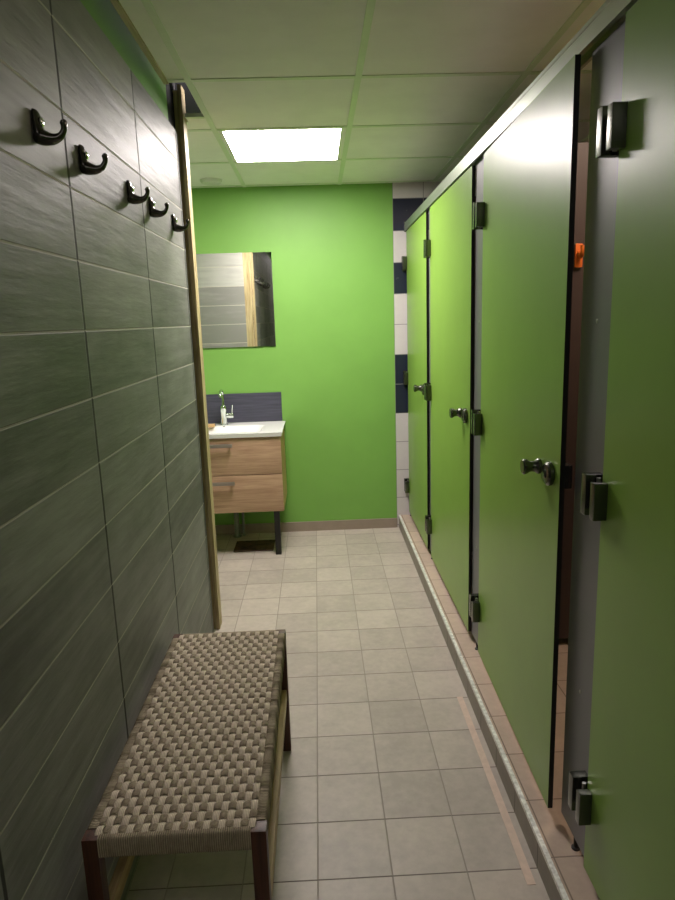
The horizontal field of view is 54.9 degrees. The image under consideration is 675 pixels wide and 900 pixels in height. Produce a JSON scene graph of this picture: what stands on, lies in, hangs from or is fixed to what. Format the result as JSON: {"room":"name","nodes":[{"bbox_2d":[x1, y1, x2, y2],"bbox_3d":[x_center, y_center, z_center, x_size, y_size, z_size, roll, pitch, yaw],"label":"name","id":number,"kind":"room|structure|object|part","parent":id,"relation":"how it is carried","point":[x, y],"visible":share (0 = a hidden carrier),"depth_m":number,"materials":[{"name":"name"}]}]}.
{"room":"changing room","nodes":[
{"label":"changing room","id":0,"kind":"room"},
{"bbox_2d":[0,0,213,899],"bbox_3d":[-1.169,-0.014,0.692,1.202,2.750,4.640,-2,11,-2],"label":"wall","id":1,"kind":"structure","parent":0,"point":[104,549],"depth_m":1.50,"materials":[{"name":"grey tile"}]},
{"bbox_2d":[31,108,67,145],"bbox_3d":[-0.577,-0.648,1.306,0.068,0.067,0.038,-2,11,-2],"label":"coat hook","id":2,"kind":"object","parent":1,"relation":"attached to","point":[42,137],"visible":1,"depth_m":1.30,"materials":[{"name":"brown metal"}]},
{"bbox_3d":[-0.598,-0.649,1.305,0.023,0.063,0.038,-2,11,-2],"label":"wall plate","id":3,"kind":"part","parent":2,"relation":"part of","materials":[{"name":"brown metal"}]},
{"bbox_3d":[-0.576,-0.638,1.307,0.068,0.048,0.038,-2,11,-2],"label":"arm","id":4,"kind":"part","parent":2,"relation":"part of","materials":[{"name":"brown metal"}]},
{"bbox_2d":[78,144,107,174],"bbox_3d":[-0.585,-0.696,1.561,0.068,0.067,0.038,-2,11,-2],"label":"coat hook","id":5,"kind":"object","parent":1,"relation":"attached to","point":[87,168],"visible":1,"depth_m":1.55,"materials":[{"name":"brown metal"}]},
{"bbox_3d":[-0.606,-0.697,1.560,0.023,0.063,0.038,-2,11,-2],"label":"wall plate","id":6,"kind":"part","parent":5,"relation":"part of","materials":[{"name":"brown metal"}]},
{"bbox_3d":[-0.585,-0.687,1.563,0.068,0.048,0.038,-2,11,-2],"label":"arm","id":7,"kind":"part","parent":5,"relation":"part of","materials":[{"name":"brown metal"}]},
{"bbox_2d":[126,180,149,203],"bbox_3d":[-0.599,-0.774,1.953,0.068,0.067,0.038,-2,11,-2],"label":"coat hook","id":8,"kind":"object","parent":1,"relation":"attached to","point":[132,198],"visible":1,"depth_m":1.94,"materials":[{"name":"brown metal"}]},
{"bbox_3d":[-0.619,-0.775,1.952,0.023,0.063,0.038,-2,11,-2],"label":"wall plate","id":9,"kind":"part","parent":8,"relation":"part of","materials":[{"name":"brown metal"}]},
{"bbox_3d":[-0.598,-0.765,1.955,0.068,0.048,0.038,-2,11,-2],"label":"arm","id":10,"kind":"part","parent":8,"relation":"part of","materials":[{"name":"brown metal"}]},
{"bbox_2d":[110,0,168,83],"bbox_3d":[-0.546,-0.921,0.289,0.018,0.028,4.162,-2,11,-2],"label":"trim","id":11,"kind":"structure","parent":1,"relation":"attached to","point":[117,5],"depth_m":1.96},
{"bbox_2d":[148,197,168,217],"bbox_3d":[-0.607,-0.825,2.208,0.068,0.067,0.038,-2,11,-2],"label":"coat hook","id":12,"kind":"object","parent":1,"relation":"attached to","point":[153,212],"visible":0.99,"depth_m":2.20,"materials":[{"name":"brown metal"}]},
{"bbox_3d":[-0.628,-0.826,2.207,0.023,0.063,0.038,-2,11,-2],"label":"wall plate","id":13,"kind":"part","parent":12,"relation":"part of","materials":[{"name":"brown metal"}]},
{"bbox_2d":[172,214,188,231],"bbox_3d":[-0.619,-0.896,2.566,0.068,0.067,0.038,-2,11,-2],"label":"coat hook","id":14,"kind":"object","parent":1,"relation":"attached to","point":[176,228],"visible":1,"depth_m":2.56,"materials":[{"name":"brown metal"}]},
{"bbox_3d":[-0.640,-0.897,2.565,0.023,0.063,0.038,-2,11,-2],"label":"wall plate","id":15,"kind":"part","parent":14,"relation":"part of","materials":[{"name":"brown metal"}]},
{"bbox_2d":[173,84,221,628],"bbox_3d":[-0.654,-0.325,2.958,0.083,2.440,0.100,-2,11,-2],"label":"trim","id":16,"kind":"structure","parent":1,"relation":"attached to","point":[178,95],"depth_m":2.92,"materials":[{"name":"brown wood"}]},
{"bbox_2d":[191,180,475,526],"bbox_3d":[-0.161,-0.789,4.415,3.470,2.750,0.126,-2,11,-2],"label":"wall","id":17,"kind":"structure","parent":0,"point":[338,360],"depth_m":4.37,"materials":[{"name":"green paint"}]},
{"bbox_2d":[196,252,275,347],"bbox_3d":[-0.821,-0.981,4.291,0.796,0.606,0.009,-2,11,-2],"label":"wall mirror","id":18,"kind":"object","parent":17,"relation":"attached to","point":[236,301],"visible":0.64,"depth_m":4.29,"materials":[{"name":"silver mirror"}]},
{"bbox_2d":[206,392,281,422],"bbox_3d":[-0.769,-0.283,4.431,0.778,0.198,0.009,-2,11,-2],"label":"backsplash","id":19,"kind":"structure","parent":17,"relation":"attached to","point":[267,406],"depth_m":4.43,"materials":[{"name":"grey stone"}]},
{"bbox_2d":[215,518,396,534],"bbox_3d":[-0.713,0.560,4.600,2.277,0.068,0.012,-2,11,-2],"label":"baseboard","id":20,"kind":"structure","parent":17,"relation":"attached to","point":[382,522],"depth_m":4.61,"materials":[{"name":"beige tile"}]},
{"bbox_2d":[404,0,637,231],"bbox_3d":[0.547,-0.941,1.632,0.050,0.066,5.326,-2,11,-2],"label":"rail","id":21,"kind":"object","parent":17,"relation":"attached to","point":[612,13],"visible":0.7,"depth_m":1.64,"materials":[{"name":"metal"}]},
{"bbox_2d":[423,165,475,630],"bbox_3d":[0.510,-0.234,3.086,0.085,1.884,0.957,-2,11,-2],"label":"door","id":22,"kind":"structure","parent":21,"relation":"attached to","point":[450,248],"depth_m":2.93,"materials":[{"name":"green laminate"}]},
{"bbox_3d":[0.503,-0.158,2.765,0.050,0.042,0.042,-2,11,-2],"label":"knob","id":23,"kind":"part","parent":22,"relation":"part of","materials":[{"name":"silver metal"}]},
{"bbox_2d":[469,54,580,807],"bbox_3d":[0.536,-0.028,2.046,0.085,1.884,0.906,-2,11,0],"label":"door","id":24,"kind":"structure","parent":21,"relation":"attached to","point":[525,216],"depth_m":1.86,"materials":[{"name":"green laminate"}]},
{"bbox_3d":[0.522,0.044,1.751,0.050,0.042,0.042,-2,11,0],"label":"knob","id":25,"kind":"part","parent":24,"relation":"part of","materials":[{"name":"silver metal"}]},
{"bbox_2d":[126,527,549,899],"bbox_3d":[-0.600,1.227,1.667,2.298,0.100,6.030,-2,11,-2],"label":"floor","id":26,"kind":"structure","parent":0,"point":[386,793],"depth_m":2.24,"materials":[{"name":"beige tile"}]},
{"bbox_2d":[81,629,290,899],"bbox_3d":[-0.341,0.913,1.802,0.377,0.446,0.892,-2,11,-2],"label":"bench","id":27,"kind":"object","parent":26,"relation":"on","point":[135,836],"visible":1,"depth_m":1.55,"materials":[{"name":"brown wood"}]},
{"bbox_3d":[-0.498,1.006,1.377,0.032,0.441,0.032,-2,11,-2],"label":"leg","id":28,"kind":"part","parent":27,"relation":"part of","materials":[{"name":"brown wood"}]},
{"bbox_3d":[-0.522,0.728,1.759,0.028,0.050,0.826,-2,11,-2],"label":"rail","id":29,"kind":"part","parent":27,"relation":"part of","materials":[{"name":"wicker"}]},
{"bbox_3d":[-0.333,0.805,1.340,0.311,0.050,0.028,-2,11,-2],"label":"rail","id":30,"kind":"part","parent":27,"relation":"part of","materials":[{"name":"wicker"}]},
{"bbox_3d":[-0.527,0.839,2.218,0.032,0.441,0.032,-2,11,-2],"label":"leg","id":31,"kind":"part","parent":27,"relation":"part of","materials":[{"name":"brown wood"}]},
{"bbox_3d":[-0.362,0.637,2.187,0.311,0.050,0.028,-2,11,-2],"label":"rail","id":32,"kind":"part","parent":27,"relation":"part of","materials":[{"name":"wicker"}]},
{"bbox_3d":[-0.156,0.993,1.386,0.032,0.441,0.032,-2,11,-2],"label":"leg","id":33,"kind":"part","parent":27,"relation":"part of","materials":[{"name":"brown wood"}]},
{"bbox_3d":[-0.173,0.715,1.768,0.028,0.050,0.826,-2,11,-2],"label":"rail","id":34,"kind":"part","parent":27,"relation":"part of","materials":[{"name":"wicker"}]},
{"bbox_3d":[-0.184,0.826,2.227,0.032,0.441,0.032,-2,11,-2],"label":"leg","id":35,"kind":"part","parent":27,"relation":"part of","materials":[{"name":"brown wood"}]},
{"bbox_2d":[233,513,245,537],"bbox_3d":[-0.691,0.465,4.516,0.084,0.286,0.060,-2,11,-2],"label":"drain pipe","id":36,"kind":"object","parent":26,"relation":"on","point":[236,515],"visible":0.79,"depth_m":4.52,"materials":[{"name":"grey plastic"}]},
{"bbox_2d":[209,429,286,554],"bbox_3d":[-0.741,0.265,4.288,0.787,0.770,0.486,-2,11,-2],"label":"vanity cabinet","id":37,"kind":"object","parent":26,"relation":"on","point":[249,474],"visible":0.54,"depth_m":4.06,"materials":[{"name":"brown wood"}]},
{"bbox_3d":[-0.744,-0.024,3.997,0.194,0.022,0.028,-2,11,-2],"label":"handle","id":38,"kind":"part","parent":37,"relation":"part of","materials":[{"name":"metal"}]},
{"bbox_3d":[-0.736,0.211,4.044,0.194,0.022,0.028,-2,11,-2],"label":"handle","id":39,"kind":"part","parent":37,"relation":"part of","materials":[{"name":"metal"}]},
{"bbox_3d":[-0.742,0.044,4.034,0.787,0.235,0.018,-2,11,-2],"label":"drawer","id":40,"kind":"part","parent":37,"relation":"part of","materials":[{"name":"brown wood"}]},
{"bbox_2d":[208,421,284,438],"bbox_3d":[-0.752,-0.099,4.224,0.811,0.083,0.470,-2,11,-2],"label":"washbasin","id":41,"kind":"object","parent":37,"relation":"in","point":[269,428],"visible":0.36,"depth_m":4.29,"materials":[{"name":"white ceramic"}]},
{"bbox_2d":[219,389,233,424],"bbox_3d":[-0.741,-0.281,4.293,0.092,0.246,0.146,-2,11,-2],"label":"tap","id":42,"kind":"object","parent":41,"relation":"on","point":[223,409],"visible":1,"depth_m":4.33,"materials":[{"name":"silver metal"}]},
{"bbox_3d":[-0.762,-0.341,4.272,0.017,0.118,0.129,-2,11,-2],"label":"spout","id":43,"kind":"part","parent":42,"relation":"part of","materials":[{"name":"silver metal"}]},
{"bbox_3d":[-0.735,0.281,4.081,0.787,0.240,0.018,-2,11,-2],"label":"drawer","id":44,"kind":"part","parent":37,"relation":"part of","materials":[{"name":"brown wood"}]},
{"bbox_3d":[-0.381,0.526,4.153,0.036,0.288,0.036,-2,11,-2],"label":"leg","id":45,"kind":"part","parent":37,"relation":"part of","materials":[{"name":"black paint"}]},
{"bbox_2d":[233,540,274,551],"bbox_3d":[-0.551,0.637,4.331,0.260,0.010,0.200,-2,11,-2],"label":"floor mat","id":46,"kind":"object","parent":26,"relation":"on","point":[254,545],"visible":1,"depth_m":4.32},
{"bbox_2d":[457,697,535,884],"bbox_3d":[0.492,1.050,2.120,0.023,0.001,0.865,-2,11,-2],"label":"tape","id":47,"kind":"object","parent":26,"relation":"on","point":[528,876],"visible":1,"depth_m":1.99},
{"bbox_2d":[119,0,605,187],"bbox_3d":[-0.097,-1.351,1.172,3.470,0.483,6.030,-2,11,-2],"label":"ceiling","id":48,"kind":"structure","parent":0,"point":[211,38],"depth_m":2.25,"materials":[{"name":"white"}]},
{"bbox_2d":[200,178,221,184],"bbox_3d":[-0.765,-1.621,3.937,0.132,0.028,0.132,-2,11,-2],"label":"ceiling vent","id":49,"kind":"object","parent":48,"relation":"in","point":[205,181],"visible":1,"depth_m":3.90,"materials":[{"name":"white plastic"}]},
{"bbox_2d":[221,128,342,162],"bbox_3d":[-0.262,-1.512,3.226,0.552,0.015,0.598,-2,11,-2],"label":"recessed light","id":50,"kind":"object","parent":48,"relation":"in","point":[311,144],"visible":0.9,"depth_m":3.19,"materials":[{"name":"white plastic"}]},
{"bbox_2d":[141,0,592,187],"bbox_3d":[-0.089,-1.113,1.220,3.470,0.004,6.030,-2,11,-2],"label":"ceiling grid","id":51,"kind":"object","parent":48,"relation":"attached to","point":[370,6],"depth_m":2.36,"materials":[{"name":"white metal"}]},
{"bbox_2d":[399,515,599,899],"bbox_3d":[1.126,1.069,1.694,1.180,0.090,6.030,-2,11,-2],"label":"step","id":52,"kind":"structure","parent":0,"point":[558,838],"depth_m":2.12,"materials":[{"name":"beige tile"}]},
{"bbox_2d":[429,210,431,558],"bbox_3d":[0.521,-0.313,3.575,0.022,1.922,0.104,-2,11,-2],"label":"pilaster","id":53,"kind":"object","parent":52,"relation":"on","point":[429,210],"visible":0.13,"depth_m":3.59,"materials":[{"name":"grey laminate"}]},
{"bbox_3d":[0.521,-0.330,3.571,0.013,1.887,0.104,-2,11,-2],"label":"panel","id":54,"kind":"part","parent":53,"relation":"part of","materials":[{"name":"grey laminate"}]},
{"bbox_2d":[472,198,475,551],"bbox_3d":[1.071,-0.357,3.587,1.075,1.970,0.040,-2,11,-2],"label":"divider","id":55,"kind":"object","parent":52,"relation":"on","point":[475,198],"visible":0.02,"depth_m":3.58,"materials":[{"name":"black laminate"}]},
{"bbox_2d":[472,158,483,649],"bbox_3d":[0.557,-0.107,2.538,0.022,1.922,0.151,-2,11,-2],"label":"pilaster","id":56,"kind":"object","parent":52,"relation":"on","point":[480,166],"visible":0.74,"depth_m":2.53,"materials":[{"name":"grey laminate"}]},
{"bbox_2d":[399,515,568,899],"bbox_3d":[0.541,1.052,1.671,0.013,0.012,6.030,-2,11,-2],"label":"trim","id":57,"kind":"structure","parent":52,"relation":"attached to","point":[546,855],"depth_m":2.08,"materials":[{"name":"metal"}]},
{"bbox_2d":[559,142,588,637],"bbox_3d":[1.106,-0.151,2.547,1.075,1.970,0.040,-2,11,-2],"label":"wall","id":58,"kind":"structure","parent":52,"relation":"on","point":[582,152],"depth_m":2.51,"materials":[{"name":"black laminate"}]},
{"bbox_2d":[574,244,584,266],"bbox_3d":[0.896,-0.718,2.393,0.028,0.085,0.055,-2,11,-2],"label":"hook","id":59,"kind":"object","parent":58,"relation":"attached to","point":[579,248],"visible":0.87,"depth_m":2.40,"materials":[{"name":"plastic"}]},
{"bbox_2d":[561,20,625,855],"bbox_3d":[0.591,0.097,1.509,0.022,1.922,0.175,-2,11,-2],"label":"pilaster","id":60,"kind":"object","parent":52,"relation":"on","point":[608,57],"visible":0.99,"depth_m":1.48,"materials":[{"name":"grey laminate"}]},
{"bbox_2d":[568,0,674,899],"bbox_3d":[0.580,0.177,1.016,0.085,1.884,0.894,-2,11,-2],"label":"door","id":61,"kind":"structure","parent":60,"relation":"attached to","point":[625,801],"depth_m":1.24,"materials":[{"name":"green laminate"}]},
{"bbox_3d":[0.493,-0.479,4.411,0.022,1.922,0.042,-2,11,-2],"label":"pilaster","id":62,"kind":"object","parent":52,"relation":"on","visible":0},
{"bbox_2d":[401,211,429,548],"bbox_3d":[0.478,-0.421,4.026,0.085,1.884,0.806,-2,11,-2],"label":"door","id":63,"kind":"structure","parent":62,"relation":"attached to","point":[416,266],"depth_m":3.93,"materials":[{"name":"green laminate"}]},
{"bbox_3d":[0.469,-0.359,3.780,0.050,0.042,0.042,-2,11,-2],"label":"knob","id":64,"kind":"part","parent":63,"relation":"part of","materials":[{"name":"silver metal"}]}
]}

